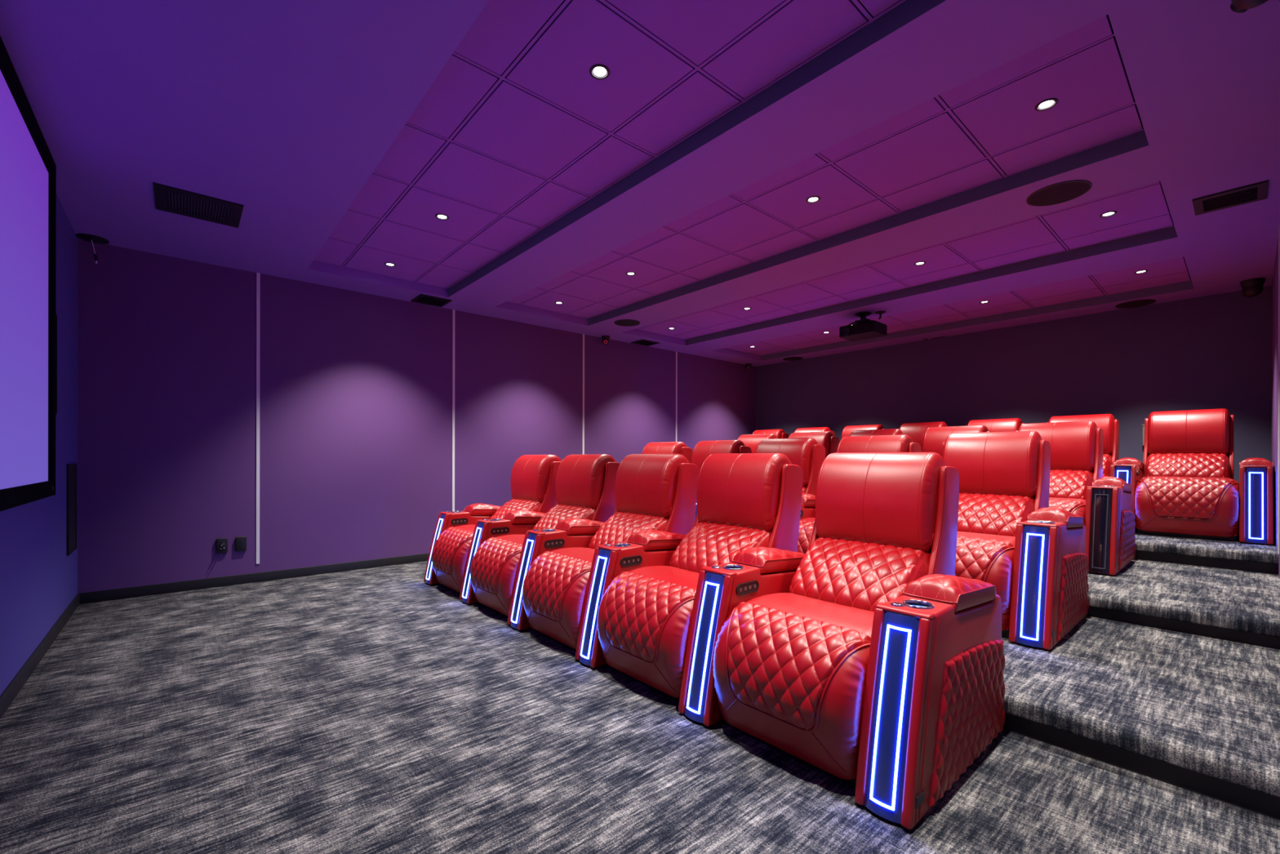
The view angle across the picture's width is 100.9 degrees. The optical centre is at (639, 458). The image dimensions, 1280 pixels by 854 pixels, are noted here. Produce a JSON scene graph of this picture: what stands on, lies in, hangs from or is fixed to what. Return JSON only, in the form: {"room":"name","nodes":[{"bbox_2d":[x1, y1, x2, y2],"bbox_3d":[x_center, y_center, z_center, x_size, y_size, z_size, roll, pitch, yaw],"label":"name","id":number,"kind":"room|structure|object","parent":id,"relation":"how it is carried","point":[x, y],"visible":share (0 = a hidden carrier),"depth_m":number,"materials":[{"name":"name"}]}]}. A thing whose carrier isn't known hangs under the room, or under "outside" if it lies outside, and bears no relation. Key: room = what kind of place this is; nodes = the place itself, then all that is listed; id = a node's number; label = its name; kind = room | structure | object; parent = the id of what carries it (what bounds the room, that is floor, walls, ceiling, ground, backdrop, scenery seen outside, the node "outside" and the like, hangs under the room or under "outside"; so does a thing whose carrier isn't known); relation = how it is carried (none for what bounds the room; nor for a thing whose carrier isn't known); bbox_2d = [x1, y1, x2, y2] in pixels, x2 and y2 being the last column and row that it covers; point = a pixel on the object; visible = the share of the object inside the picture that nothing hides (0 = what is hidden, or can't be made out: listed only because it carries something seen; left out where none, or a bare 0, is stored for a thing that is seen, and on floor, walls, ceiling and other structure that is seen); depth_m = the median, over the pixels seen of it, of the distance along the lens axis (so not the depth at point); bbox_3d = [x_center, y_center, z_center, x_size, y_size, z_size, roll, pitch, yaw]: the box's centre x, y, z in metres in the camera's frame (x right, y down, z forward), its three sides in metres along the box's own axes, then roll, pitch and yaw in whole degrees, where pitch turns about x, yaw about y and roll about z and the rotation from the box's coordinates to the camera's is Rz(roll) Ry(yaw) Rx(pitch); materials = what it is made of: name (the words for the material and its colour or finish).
{"room":"auditorium","nodes":[
{"label":"auditorium","id":0,"kind":"room"},
{"bbox_2d":[0,194,78,695],"bbox_3d":[-2.277,-0.363,1.658,0.120,2.880,6.020,0,0,-41],"label":"wall","id":1,"kind":"structure","parent":0,"point":[38,581],"depth_m":3.05,"materials":[{"name":"paint"}]},
{"bbox_2d":[0,35,56,511],"bbox_3d":[-2.208,-0.690,1.717,0.062,1.781,2.980,0,0,-41],"label":"projection screen","id":2,"kind":"object","parent":1,"relation":"attached to","point":[28,166],"visible":1,"depth_m":2.37,"materials":[{"name":"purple fabric"}]},
{"bbox_2d":[0,593,79,719],"bbox_3d":[-2.226,1.037,1.698,0.012,0.081,5.768,0,0,-41],"label":"baseboard","id":3,"kind":"structure","parent":1,"relation":"attached to","point":[7,696],"depth_m":2.68,"materials":[{"name":"black rubber"}]},
{"bbox_2d":[66,463,76,555],"bbox_3d":[-3.866,0.342,3.584,0.012,0.607,0.431,0,0,-41],"label":"wall speaker","id":4,"kind":"object","parent":1,"relation":"attached to","point":[71,468],"visible":1,"depth_m":3.58,"materials":[{"name":"black metal"}]},
{"bbox_2d":[69,465,75,552],"bbox_3d":[-3.911,0.342,3.633,0.008,0.582,0.329,0,0,-41],"label":"grille","id":5,"kind":"object","parent":4,"relation":"attached to","point":[72,468],"depth_m":3.63,"materials":[{"name":"black fabric"}]},
{"bbox_3d":[-3.476,-0.558,3.137,0.012,0.605,0.030,0,0,-41],"label":"wall speaker","id":6,"kind":"object","parent":1,"relation":"attached to","visible":0},
{"bbox_2d":[55,343,56,385],"bbox_3d":[-3.400,-0.559,3.046,0.008,0.581,0.276,0,0,-41],"label":"grille","id":7,"kind":"object","parent":6,"relation":"attached to","point":[55,344],"depth_m":3.15,"materials":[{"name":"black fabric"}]},
{"bbox_2d":[77,239,755,593],"bbox_3d":[-1.094,-0.364,6.596,8.147,2.880,0.120,0,0,-41],"label":"wall","id":8,"kind":"structure","parent":0,"point":[356,387],"depth_m":4.82,"materials":[{"name":"paint"}]},
{"bbox_2d":[216,537,227,553],"bbox_3d":[-3.479,0.730,4.399,0.074,0.122,0.070,0,0,-41],"label":"wall plate","id":9,"kind":"object","parent":8,"relation":"attached to","point":[221,543],"visible":1,"depth_m":4.41,"materials":[{"name":"black plastic"}]},
{"bbox_2d":[235,536,246,551],"bbox_3d":[-3.398,0.729,4.499,0.074,0.122,0.025,0,0,-41],"label":"wall plate","id":10,"kind":"object","parent":8,"relation":"attached to","point":[241,541],"visible":1,"depth_m":4.49,"materials":[{"name":"black plastic"}]},
{"bbox_2d":[78,552,429,604],"bbox_3d":[-2.989,1.033,4.864,3.018,0.081,0.012,0,0,-41],"label":"baseboard","id":11,"kind":"structure","parent":8,"relation":"attached to","point":[172,587],"depth_m":4.49,"materials":[{"name":"black rubber"}]},
{"bbox_2d":[256,272,260,564],"bbox_3d":[-3.314,-0.346,4.582,0.024,2.522,0.007,0,0,-41],"label":"trim","id":12,"kind":"structure","parent":8,"relation":"attached to","point":[258,274],"depth_m":4.58,"materials":[{"name":"white metal"}]},
{"bbox_2d":[452,309,454,511],"bbox_3d":[-2.016,-0.344,5.711,0.024,2.522,0.007,0,0,-41],"label":"trim","id":13,"kind":"structure","parent":8,"relation":"attached to","point":[453,310],"depth_m":5.71,"materials":[{"name":"white metal"}]},
{"bbox_2d":[582,333,584,454],"bbox_3d":[-0.731,-0.417,6.827,0.024,2.374,0.007,0,0,-41],"label":"trim","id":14,"kind":"structure","parent":8,"relation":"attached to","point":[583,334],"depth_m":6.82,"materials":[{"name":"white metal"}]},
{"bbox_2d":[675,351,677,441],"bbox_3d":[0.548,-0.482,7.940,0.024,2.239,0.007,0,0,-41],"label":"trim","id":15,"kind":"structure","parent":8,"relation":"attached to","point":[676,352],"depth_m":7.93,"materials":[{"name":"white"}]},
{"bbox_2d":[0,0,1279,366],"bbox_3d":[0.844,-1.715,4.369,8.387,0.233,6.020,0,0,-41],"label":"ceiling","id":16,"kind":"structure","parent":0,"point":[341,130],"depth_m":2.79,"materials":[{"name":"paint"}]},
{"bbox_2d":[75,233,109,263],"bbox_3d":[-4.000,-1.514,3.861,0.170,0.188,0.170,0,0,-41],"label":"security camera","id":17,"kind":"object","parent":16,"relation":"attached to","point":[91,238],"visible":1,"depth_m":3.85,"materials":[{"name":"black plastic"}]},
{"bbox_2d":[153,182,243,227],"bbox_3d":[-2.808,-1.600,3.366,0.422,0.010,0.417,0,0,-41],"label":"ceiling vent","id":18,"kind":"object","parent":16,"relation":"in","point":[167,198],"visible":1,"depth_m":3.35,"materials":[{"name":"black metal"}]},
{"bbox_2d":[384,262,395,266],"bbox_3d":[-2.176,-1.691,4.599,0.089,0.018,0.089,0,0,-41],"label":"recessed light","id":19,"kind":"object","parent":16,"relation":"in","point":[388,264],"visible":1,"depth_m":4.60,"materials":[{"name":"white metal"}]},
{"bbox_2d":[410,293,452,306],"bbox_3d":[-2.121,-1.600,5.369,0.307,0.010,0.300,0,0,-41],"label":"ceiling vent","id":20,"kind":"object","parent":16,"relation":"in","point":[421,299],"visible":1,"depth_m":5.36,"materials":[{"name":"black metal"}]},
{"bbox_2d":[435,213,448,220],"bbox_3d":[-1.381,-1.688,3.685,0.089,0.018,0.089,0,0,-41],"label":"recessed light","id":21,"kind":"object","parent":16,"relation":"in","point":[442,216],"visible":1,"depth_m":3.68,"materials":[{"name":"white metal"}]},
{"bbox_2d":[589,64,609,79],"bbox_3d":[-0.175,-1.685,2.298,0.089,0.018,0.089,0,0,-41],"label":"recessed light","id":22,"kind":"object","parent":16,"relation":"in","point":[599,70],"visible":1,"depth_m":2.29,"materials":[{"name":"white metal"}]},
{"bbox_2d":[601,335,609,344],"bbox_3d":[-0.450,-1.549,6.942,0.112,0.108,0.112,0,0,-41],"label":"security camera","id":23,"kind":"object","parent":16,"relation":"attached to","point":[605,338],"visible":1,"depth_m":6.90,"materials":[{"name":"black plastic"}]},
{"bbox_2d":[613,319,639,326],"bbox_3d":[-0.151,-1.598,6.243,0.310,0.008,0.310,0,0,-41],"label":"ceiling speaker","id":24,"kind":"object","parent":16,"relation":"attached to","point":[624,322],"visible":1,"depth_m":6.22,"materials":[{"name":"black metal"}]},
{"bbox_2d":[626,271,635,275],"bbox_3d":[-0.083,-1.687,4.814,0.089,0.018,0.089,0,0,-41],"label":"recessed light","id":25,"kind":"object","parent":16,"relation":"in","point":[628,273],"visible":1,"depth_m":4.81,"materials":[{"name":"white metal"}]},
{"bbox_2d":[631,339,659,346],"bbox_3d":[0.072,-1.597,7.311,0.318,0.010,0.248,0,0,-41],"label":"ceiling vent","id":26,"kind":"object","parent":16,"relation":"in","point":[642,342],"visible":1,"depth_m":7.29,"materials":[{"name":"black metal"}]},
{"bbox_2d":[745,363,751,368],"bbox_3d":[1.838,-1.554,8.951,0.095,0.092,0.095,0,0,-41],"label":"security camera","id":27,"kind":"object","parent":16,"relation":"attached to","point":[748,365],"visible":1,"depth_m":8.92,"materials":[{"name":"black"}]},
{"bbox_2d":[782,356,803,360],"bbox_3d":[2.455,-1.595,8.476,0.310,0.008,0.310,0,0,-41],"label":"ceiling speaker","id":28,"kind":"object","parent":16,"relation":"attached to","point":[790,358],"visible":1,"depth_m":8.46,"materials":[{"name":"black metal"}]},
{"bbox_2d":[805,195,820,203],"bbox_3d":[1.124,-1.683,3.427,0.089,0.018,0.089,0,0,-41],"label":"recessed light","id":29,"kind":"object","parent":16,"relation":"in","point":[811,199],"visible":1,"depth_m":3.43,"materials":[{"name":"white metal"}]},
{"bbox_2d":[839,311,887,341],"bbox_3d":[2.455,-1.469,5.825,0.330,0.255,0.398,0,0,-41],"label":"projector","id":30,"kind":"object","parent":16,"relation":"hanging from","point":[864,328],"visible":1,"depth_m":5.75,"materials":[{"name":"black plastic"}]},
{"bbox_2d":[875,311,885,319],"bbox_3d":[2.626,-1.555,5.767,0.110,0.082,0.110,0,0,-41],"label":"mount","id":31,"kind":"object","parent":16,"relation":"attached to","point":[880,313],"visible":1,"depth_m":5.75,"materials":[{"name":"black metal"}]},
{"bbox_2d":[914,261,925,265],"bbox_3d":[2.410,-1.681,4.546,0.089,0.018,0.089,0,0,-41],"label":"recessed light","id":32,"kind":"object","parent":16,"relation":"in","point":[920,263],"visible":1,"depth_m":4.54,"materials":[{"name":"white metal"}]},
{"bbox_2d":[979,300,989,303],"bbox_3d":[3.694,-1.680,5.663,0.089,0.018,0.089,0,0,-41],"label":"recessed light","id":33,"kind":"object","parent":16,"relation":"in","point":[984,301],"visible":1,"depth_m":5.67,"materials":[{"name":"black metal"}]},
{"bbox_2d":[1034,97,1057,111],"bbox_3d":[1.927,-1.681,2.504,0.089,0.018,0.089,0,0,-41],"label":"recessed light","id":34,"kind":"object","parent":16,"relation":"in","point":[1048,102],"visible":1,"depth_m":2.50,"materials":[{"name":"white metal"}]},
{"bbox_2d":[1026,179,1092,206],"bbox_3d":[2.518,-1.591,3.180,0.310,0.008,0.310,0,0,-41],"label":"ceiling speaker","id":35,"kind":"object","parent":16,"relation":"attached to","point":[1065,191],"visible":1,"depth_m":3.16,"materials":[{"name":"black metal"}]},
{"bbox_2d":[1099,210,1116,217],"bbox_3d":[3.213,-1.679,3.623,0.089,0.018,0.089,0,0,-41],"label":"recessed light","id":36,"kind":"object","parent":16,"relation":"in","point":[1107,214],"visible":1,"depth_m":3.62,"materials":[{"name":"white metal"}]},
{"bbox_2d":[1115,298,1156,308],"bbox_3d":[5.100,-1.587,5.436,0.310,0.008,0.310,0,0,-41],"label":"ceiling speaker","id":37,"kind":"object","parent":16,"relation":"attached to","point":[1139,303],"visible":1,"depth_m":5.43,"materials":[{"name":"black metal"}]},
{"bbox_2d":[1134,270,1147,274],"bbox_3d":[4.498,-1.677,4.740,0.089,0.018,0.089,0,0,-41],"label":"recessed light","id":38,"kind":"object","parent":16,"relation":"in","point":[1140,271],"visible":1,"depth_m":4.74,"materials":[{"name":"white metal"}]},
{"bbox_2d":[1191,180,1268,215],"bbox_3d":[3.610,-1.587,3.234,0.301,0.010,0.302,0,0,-41],"label":"ceiling vent","id":39,"kind":"object","parent":16,"relation":"in","point":[1255,192],"visible":1,"depth_m":3.22,"materials":[{"name":"black metal"}]},
{"bbox_2d":[1230,0,1268,13],"bbox_3d":[1.984,-1.527,1.697,0.140,0.135,0.140,0,0,-41],"label":"security camera","id":40,"kind":"object","parent":16,"relation":"attached to","point":[1237,6],"visible":1,"depth_m":1.71,"materials":[{"name":"black plastic"}]},
{"bbox_2d":[1240,277,1266,297],"bbox_3d":[5.477,-1.517,4.721,0.151,0.146,0.151,0,0,-41],"label":"security camera","id":41,"kind":"object","parent":16,"relation":"attached to","point":[1251,287],"visible":1,"depth_m":4.68,"materials":[{"name":"black"}]},
{"bbox_2d":[0,560,1279,853],"bbox_3d":[0.839,1.131,4.371,8.387,0.100,6.020,0,0,-41],"label":"floor","id":42,"kind":"structure","parent":0,"point":[380,709],"depth_m":1.89,"materials":[{"name":"carpet"}]},
{"bbox_2d":[423,454,561,594],"bbox_3d":[-1.253,0.522,4.598,1.026,1.110,0.774,0,0,-41],"label":"recliner","id":43,"kind":"object","parent":42,"relation":"on","point":[533,477],"visible":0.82,"depth_m":4.53,"materials":[{"name":"red leather"}]},
{"bbox_2d":[489,498,542,519],"bbox_3d":[-1.054,0.501,4.666,0.467,0.302,0.530,0,0,-41],"label":"lumbar cushion","id":44,"kind":"object","parent":43,"relation":"on","point":[531,504],"depth_m":4.58,"materials":[{"name":"red leather"}]},
{"bbox_2d":[459,453,620,617],"bbox_3d":[-0.745,0.523,4.013,1.026,1.110,0.774,0,0,-41],"label":"recliner","id":45,"kind":"object","parent":42,"relation":"on","point":[585,484],"visible":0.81,"depth_m":3.95,"materials":[{"name":"red leather"}]},
{"bbox_2d":[532,504,595,529],"bbox_3d":[-0.546,0.503,4.082,0.467,0.302,0.530,0,0,-41],"label":"lumbar cushion","id":46,"kind":"object","parent":45,"relation":"on","point":[559,513],"depth_m":3.99,"materials":[{"name":"red leather"}]},
{"bbox_2d":[506,453,698,650],"bbox_3d":[-0.237,0.525,3.429,1.026,1.110,0.774,0,0,-41],"label":"recliner","id":47,"kind":"object","parent":42,"relation":"on","point":[653,491],"visible":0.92,"depth_m":3.36,"materials":[{"name":"red leather"}]},
{"bbox_2d":[588,511,668,549],"bbox_3d":[-0.038,0.504,3.498,0.467,0.302,0.530,0,0,-41],"label":"lumbar cushion","id":48,"kind":"object","parent":47,"relation":"on","point":[620,526],"depth_m":3.40,"materials":[{"name":"red leather"}]},
{"bbox_2d":[574,453,802,701],"bbox_3d":[0.271,0.526,2.845,1.026,1.110,0.774,0,0,-41],"label":"recliner","id":49,"kind":"object","parent":42,"relation":"on","point":[637,608],"visible":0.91,"depth_m":2.77,"materials":[{"name":"red leather"}]},
{"bbox_2d":[669,522,772,573],"bbox_3d":[0.470,0.506,2.913,0.467,0.302,0.530,0,0,-41],"label":"lumbar cushion","id":50,"kind":"object","parent":49,"relation":"on","point":[706,544],"depth_m":2.81,"materials":[{"name":"red leather"}]},
{"bbox_2d":[678,452,1004,829],"bbox_3d":[0.842,0.528,2.189,1.026,1.110,0.966,0,0,-41],"label":"recliner","id":51,"kind":"object","parent":42,"relation":"on","point":[862,657],"visible":1,"depth_m":1.92,"materials":[{"name":"red leather"}]},
{"bbox_2d":[789,537,931,611],"bbox_3d":[0.978,0.507,2.329,0.467,0.302,0.530,0,0,-41],"label":"lumbar cushion","id":52,"kind":"object","parent":51,"relation":"on","point":[861,573],"depth_m":2.21,"materials":[{"name":"red leather"}]},
{"bbox_2d":[1001,615,1279,797],"bbox_3d":[0.667,0.968,4.222,1.644,0.070,5.780,0,0,-41],"label":"platform","id":53,"kind":"object","parent":42,"relation":"on","point":[1210,706],"depth_m":2.10,"materials":[{"name":"carpet"}]},
{"bbox_2d":[641,441,693,462],"bbox_3d":[-0.053,0.376,5.626,1.026,1.110,0.774,0,0,-41],"label":"recliner","id":54,"kind":"object","parent":53,"relation":"on","point":[664,447],"visible":0.06,"depth_m":5.65,"materials":[{"name":"red leather"}]},
{"bbox_2d":[691,440,751,472],"bbox_3d":[0.455,0.377,5.042,1.026,1.110,0.774,0,0,-41],"label":"recliner","id":55,"kind":"object","parent":53,"relation":"on","point":[702,450],"visible":0.09,"depth_m":5.13,"materials":[{"name":"red leather"}]},
{"bbox_2d":[694,437,825,519],"bbox_3d":[0.962,0.379,4.458,1.026,1.110,0.774,0,0,-41],"label":"recliner","id":56,"kind":"object","parent":53,"relation":"on","point":[806,453],"visible":0.14,"depth_m":4.42,"materials":[{"name":"red leather"}]},
{"bbox_2d":[802,486,807,493],"bbox_3d":[1.162,0.358,4.526,0.467,0.302,0.530,0,0,-41],"label":"lumbar cushion","id":57,"kind":"object","parent":56,"relation":"on","point":[804,488],"depth_m":4.36,"materials":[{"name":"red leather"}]},
{"bbox_2d":[797,434,921,554],"bbox_3d":[1.470,0.380,3.874,1.026,1.110,0.774,0,0,-41],"label":"recliner","id":58,"kind":"object","parent":53,"relation":"on","point":[902,442],"visible":0.16,"depth_m":3.92,"materials":[{"name":"red leather"}]},
{"bbox_2d":[942,431,1088,649],"bbox_3d":[2.041,0.382,3.218,1.026,1.110,0.966,0,0,-41],"label":"recliner","id":59,"kind":"object","parent":53,"relation":"on","point":[1009,536],"visible":0.58,"depth_m":2.88,"materials":[{"name":"red leather"}]},
{"bbox_2d":[957,493,1035,536],"bbox_3d":[2.178,0.361,3.358,0.467,0.302,0.530,0,0,-41],"label":"lumbar cushion","id":60,"kind":"object","parent":59,"relation":"on","point":[992,513],"depth_m":3.21,"materials":[{"name":"red leather"}]},
{"bbox_2d":[1002,712,1279,820],"bbox_3d":[0.077,1.040,3.709,0.012,0.081,5.780,0,0,-41],"label":"trim","id":61,"kind":"structure","parent":53,"relation":"attached to","point":[1260,802],"depth_m":1.79,"materials":[{"name":"black rubber"}]},
{"bbox_2d":[755,285,1271,528],"bbox_3d":[3.961,-0.354,7.083,0.120,2.880,6.020,0,0,-41],"label":"wall","id":62,"kind":"structure","parent":0,"point":[1213,351],"depth_m":5.99,"materials":[{"name":"paint"}]},
{"bbox_2d":[1142,424,1144,445],"bbox_3d":[5.263,-0.241,5.456,0.050,0.222,0.106,0,0,-41],"label":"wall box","id":63,"kind":"object","parent":62,"relation":"attached to","point":[1143,425],"visible":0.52,"depth_m":5.48,"materials":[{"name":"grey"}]},
{"bbox_2d":[1087,559,1279,636],"bbox_3d":[1.897,0.835,5.291,1.722,0.070,5.780,0,0,-41],"label":"platform","id":64,"kind":"object","parent":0,"point":[1245,601],"visible":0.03,"depth_m":3.13,"materials":[{"name":"carpet"}]},
{"bbox_2d":[737,433,777,453],"bbox_3d":[1.184,0.242,6.654,1.026,1.110,0.774,0,0,-41],"label":"recliner","id":65,"kind":"object","parent":64,"relation":"on","point":[752,441],"visible":0.05,"depth_m":6.72,"materials":[{"name":"red leather"}]},
{"bbox_2d":[788,431,839,457],"bbox_3d":[1.692,0.244,6.070,1.026,1.110,0.774,0,0,-41],"label":"recliner","id":66,"kind":"object","parent":64,"relation":"on","point":[830,442],"visible":0.08,"depth_m":6.05,"materials":[{"name":"red leather"}]},
{"bbox_2d":[849,428,903,435],"bbox_3d":[2.200,0.245,5.486,1.026,1.110,0.774,0,0,-41],"label":"recliner","id":67,"kind":"object","parent":64,"relation":"on","point":[888,431],"visible":0.02,"depth_m":5.58,"materials":[{"name":"red leather"}]},
{"bbox_2d":[921,425,989,456],"bbox_3d":[2.708,0.247,4.902,1.026,1.110,0.774,0,0,-41],"label":"recliner","id":68,"kind":"object","parent":64,"relation":"on","point":[933,439],"visible":0.07,"depth_m":5.07,"materials":[{"name":"red leather"}]},
{"bbox_2d":[1016,421,1135,575],"bbox_3d":[3.278,0.248,4.246,1.026,1.110,0.966,0,0,-41],"label":"recliner","id":69,"kind":"object","parent":64,"relation":"on","point":[1078,486],"visible":0.6,"depth_m":3.96,"materials":[{"name":"red leather"}]},
{"bbox_2d":[1048,469,1093,499],"bbox_3d":[3.415,0.228,4.386,0.467,0.302,0.530,0,0,-41],"label":"lumbar cushion","id":70,"kind":"object","parent":69,"relation":"on","point":[1064,483],"depth_m":4.19,"materials":[{"name":"red leather"}]},
{"bbox_2d":[1085,605,1279,648],"bbox_3d":[1.277,0.900,4.752,0.012,0.068,5.780,0,0,-41],"label":"trim","id":71,"kind":"structure","parent":64,"relation":"attached to","point":[1263,640],"depth_m":2.83,"materials":[{"name":"black rubber"}]},
{"bbox_2d":[1134,528,1278,564],"bbox_3d":[3.210,0.692,6.432,1.865,0.070,5.780,0,0,-41],"label":"platform","id":72,"kind":"object","parent":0,"point":[1237,550],"visible":0.22,"depth_m":3.99,"materials":[{"name":"carpet"}]},
{"bbox_2d":[752,429,789,438],"bbox_3d":[1.728,0.097,8.228,1.026,1.110,0.774,0,0,-41],"label":"recliner","id":73,"kind":"object","parent":72,"relation":"on","point":[780,433],"visible":0.02,"depth_m":8.25,"materials":[{"name":"red leather"}]},
{"bbox_2d":[794,426,835,436],"bbox_3d":[2.235,0.099,7.644,1.026,1.110,0.774,0,0,-41],"label":"recliner","id":74,"kind":"object","parent":72,"relation":"on","point":[816,428],"visible":0.04,"depth_m":7.72,"materials":[{"name":"red leather"}]},
{"bbox_2d":[840,424,885,438],"bbox_3d":[2.743,0.100,7.060,1.026,1.110,0.774,0,0,-41],"label":"recliner","id":75,"kind":"object","parent":72,"relation":"on","point":[847,430],"visible":0.09,"depth_m":7.23,"materials":[{"name":"red leather"}]},
{"bbox_2d":[898,421,948,450],"bbox_3d":[3.251,0.102,6.476,1.026,1.110,0.774,0,0,-41],"label":"recliner","id":76,"kind":"object","parent":72,"relation":"on","point":[916,431],"visible":0.04,"depth_m":6.59,"materials":[{"name":"red leather"}]},
{"bbox_2d":[965,417,1024,431],"bbox_3d":[3.759,0.103,5.892,1.026,1.110,0.774,0,0,-41],"label":"recliner","id":77,"kind":"object","parent":72,"relation":"on","point":[1010,424],"visible":0.06,"depth_m":5.95,"materials":[{"name":"red leather"}]},
{"bbox_2d":[1046,413,1119,476],"bbox_3d":[4.267,0.105,5.308,1.026,1.110,0.774,0,0,-41],"label":"recliner","id":78,"kind":"object","parent":72,"relation":"on","point":[1110,427],"visible":0.1,"depth_m":5.26,"materials":[{"name":"red leather"}]},
{"bbox_2d":[1102,453,1111,476],"bbox_3d":[4.457,0.084,5.386,0.467,0.302,0.530,0,0,-41],"label":"lumbar cushion","id":79,"kind":"object","parent":78,"relation":"on","point":[1107,458],"depth_m":5.15,"materials":[{"name":"red leather"}]},
{"bbox_2d":[1109,408,1275,544],"bbox_3d":[4.838,0.106,4.652,1.026,1.110,0.966,0,0,-41],"label":"recliner","id":80,"kind":"object","parent":72,"relation":"on","point":[1184,485],"visible":0.97,"depth_m":4.47,"materials":[{"name":"red leather"}]},
{"bbox_2d":[1143,453,1229,478],"bbox_3d":[4.965,0.086,4.803,0.467,0.302,0.530,0,0,-41],"label":"lumbar cushion","id":81,"kind":"object","parent":80,"relation":"on","point":[1157,464],"depth_m":4.70,"materials":[{"name":"red leather"}]},
{"bbox_2d":[1133,550,1278,574],"bbox_3d":[2.536,0.762,5.847,0.012,0.078,5.780,0,0,-41],"label":"trim","id":82,"kind":"structure","parent":72,"relation":"attached to","point":[1255,566],"depth_m":3.91,"materials":[{"name":"black rubber"}]},
{"bbox_2d":[1271,240,1279,578],"bbox_3d":[2.778,-0.353,2.144,8.147,2.880,0.120,0,0,-41],"label":"wall","id":83,"kind":"structure","parent":0,"point":[1274,310],"depth_m":4.12,"materials":[{"name":"paint"}]},
{"bbox_2d":[1277,222,1279,554],"bbox_3d":[4.336,-0.471,3.584,0.024,2.239,0.007,0,0,-41],"label":"trim","id":84,"kind":"structure","parent":83,"relation":"attached to","point":[1278,418],"depth_m":3.58,"materials":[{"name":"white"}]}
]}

